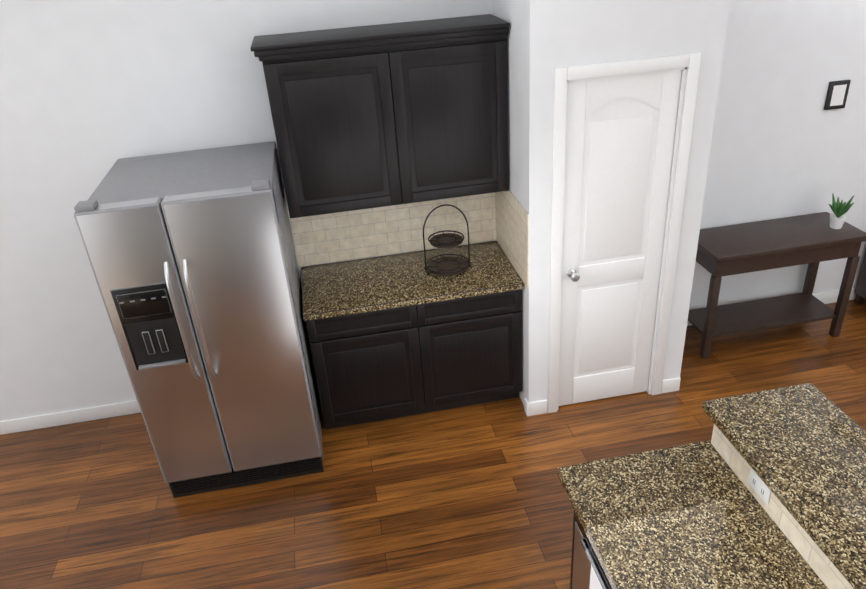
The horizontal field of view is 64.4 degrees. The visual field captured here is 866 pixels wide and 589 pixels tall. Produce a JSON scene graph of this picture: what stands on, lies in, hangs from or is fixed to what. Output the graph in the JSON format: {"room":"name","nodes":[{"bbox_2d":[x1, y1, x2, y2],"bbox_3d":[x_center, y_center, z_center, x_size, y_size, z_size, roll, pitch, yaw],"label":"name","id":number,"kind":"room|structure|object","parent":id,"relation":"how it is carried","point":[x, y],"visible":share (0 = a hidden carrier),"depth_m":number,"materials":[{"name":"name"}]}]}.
{"room":"kitchen","nodes":[
{"label":"kitchen","id":0,"kind":"room"},
{"bbox_2d":[0,299,865,588],"bbox_3d":[1.959,1.183,3.463,14.300,0.060,8.500,-8,29,-7],"label":"floor","id":1,"kind":"structure","parent":0,"point":[468,497],"depth_m":3.87,"materials":[{"name":"brown wood"}]},
{"bbox_2d":[74,141,323,497],"bbox_3d":[-1.180,0.149,3.850,0.870,1.775,0.940,-8,29,-7],"label":"refrigerator","id":2,"kind":"object","parent":1,"relation":"on","point":[191,255],"visible":1,"depth_m":3.44,"materials":[{"name":"grey metal"}]},
{"bbox_2d":[306,305,436,428],"bbox_3d":[-0.402,0.328,4.359,0.694,0.868,0.596,-8,29,-7],"label":"base cabinet","id":3,"kind":"object","parent":1,"relation":"on","point":[396,335],"depth_m":4.08,"materials":[{"name":"wood"}]},
{"bbox_2d":[301,241,523,320],"bbox_3d":[-0.150,-0.102,4.159,1.272,0.040,0.620,-8,29,-7],"label":"countertop","id":4,"kind":"structure","parent":3,"relation":"on","point":[397,281],"depth_m":4.06,"materials":[{"name":"stone"}]},
{"bbox_2d":[423,204,471,275],"bbox_3d":[0.078,-0.342,4.088,0.279,0.414,0.268,-8,29,-7],"label":"tiered stand","id":5,"kind":"object","parent":4,"relation":"on","point":[446,266],"visible":1,"depth_m":4.13,"materials":[{"name":"metal"}]},
{"bbox_2d":[429,289,521,410],"bbox_3d":[0.159,0.247,4.431,0.694,0.868,0.596,-8,29,-7],"label":"base cabinet","id":6,"kind":"object","parent":1,"relation":"on","point":[477,341],"depth_m":4.16,"materials":[{"name":"wood"}]},
{"bbox_2d":[569,499,609,588],"bbox_3d":[0.908,1.235,2.552,0.608,0.868,0.641,-8,29,-7],"label":"base cabinet","id":7,"kind":"object","parent":1,"relation":"on","point":[586,573],"depth_m":2.57,"materials":[{"name":"wood"}]},
{"bbox_2d":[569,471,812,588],"bbox_3d":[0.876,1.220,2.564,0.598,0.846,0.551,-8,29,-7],"label":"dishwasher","id":8,"kind":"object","parent":7,"relation":"in","point":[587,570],"depth_m":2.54,"materials":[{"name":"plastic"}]},
{"bbox_2d":[558,440,833,588],"bbox_3d":[1.020,1.238,1.589,0.629,0.040,2.560,-8,29,-7],"label":"countertop","id":9,"kind":"structure","parent":7,"relation":"on","point":[680,517],"depth_m":2.37,"materials":[{"name":"stone"}]},
{"bbox_2d":[702,383,865,588],"bbox_3d":[1.503,1.004,1.576,0.460,0.040,2.596,-8,29,-7],"label":"countertop","id":10,"kind":"structure","parent":7,"relation":"on","point":[809,454],"depth_m":2.36,"materials":[{"name":"stone"}]},
{"bbox_2d":[688,212,865,358],"bbox_3d":[2.311,-0.064,4.785,1.080,0.790,0.430,-8,29,-7],"label":"console desk","id":11,"kind":"object","parent":1,"relation":"on","point":[813,240],"visible":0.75,"depth_m":4.63,"materials":[{"name":"brown wood"}]},
{"bbox_2d":[829,193,853,228],"bbox_3d":[2.697,-0.548,4.562,0.143,0.221,0.140,-8,29,-7],"label":"plant","id":12,"kind":"object","parent":11,"relation":"on","point":[837,216],"visible":1,"depth_m":4.56,"materials":[{"name":"green plant"}]},
{"bbox_2d":[854,251,865,303],"bbox_3d":[3.752,-0.177,5.014,1.100,0.580,0.445,-8,29,-7],"label":"tv stand","id":13,"kind":"object","parent":1,"relation":"on","point":[860,292],"visible":0.92,"depth_m":5.15,"materials":[{"name":"brown wood"}]},
{"bbox_2d":[0,0,865,420],"bbox_3d":[0.094,-0.884,4.225,11.420,3.050,0.120,-8,29,-7],"label":"wall","id":14,"kind":"structure","parent":0,"point":[92,92],"depth_m":4.01,"materials":[{"name":"paint"}]},
{"bbox_2d":[0,400,140,434],"bbox_3d":[-3.417,0.959,4.418,3.450,0.100,0.013,-8,29,-7],"label":"baseboard","id":15,"kind":"structure","parent":14,"relation":"attached to","point":[128,408],"depth_m":4.54,"materials":[{"name":"white wood"}]},
{"bbox_2d":[258,30,417,217],"bbox_3d":[-0.512,-0.928,3.800,0.696,0.875,0.340,-8,29,-7],"label":"upper cabinet","id":16,"kind":"object","parent":14,"relation":"attached to","point":[374,116],"depth_m":3.62,"materials":[{"name":"black wood"}]},
{"bbox_2d":[290,189,528,288],"bbox_3d":[-0.166,-0.305,4.011,1.290,0.456,0.700,-8,29,-7],"label":"wall tile","id":17,"kind":"structure","parent":14,"relation":"attached to","point":[501,218],"depth_m":4.31,"materials":[{"name":"beige tile"}]},
{"bbox_2d":[398,22,509,201],"bbox_3d":[0.045,-1.009,3.871,0.690,0.875,0.340,-8,29,-7],"label":"upper cabinet","id":18,"kind":"object","parent":14,"relation":"attached to","point":[456,73],"depth_m":3.70,"materials":[{"name":"black wood"}]},
{"bbox_2d":[687,288,855,325],"bbox_3d":[3.578,-0.057,5.316,4.300,0.100,0.013,-8,29,-7],"label":"baseboard","id":19,"kind":"structure","parent":14,"relation":"attached to","point":[827,297],"depth_m":5.23,"materials":[{"name":"white wood"}]},
{"bbox_2d":[824,80,850,109],"bbox_3d":[2.615,-1.290,4.445,0.140,0.180,0.021,-8,29,-7],"label":"picture frame","id":20,"kind":"object","parent":14,"relation":"attached to","point":[837,94],"visible":0.96,"depth_m":4.42,"materials":[{"name":"black plastic"}]},
{"bbox_2d":[492,0,730,408],"bbox_3d":[0.938,-0.805,3.969,1.010,3.050,0.700,-8,29,-7],"label":"wall","id":21,"kind":"structure","parent":0,"point":[545,38],"depth_m":3.49,"materials":[{"name":"paint"}]},
{"bbox_2d":[559,70,681,405],"bbox_3d":[1.030,-0.204,3.910,0.605,2.023,0.108,-8,29,-7],"label":"pantry door","id":22,"kind":"structure","parent":21,"relation":"in","point":[620,140],"depth_m":3.84,"materials":[{"name":"white wood"}]},
{"bbox_2d":[547,53,700,412],"bbox_3d":[1.019,-0.256,3.938,0.759,2.112,0.136,-8,29,-7],"label":"door frame","id":23,"kind":"structure","parent":21,"relation":"attached to","point":[689,64],"depth_m":3.70,"materials":[{"name":"white wood"}]}
]}

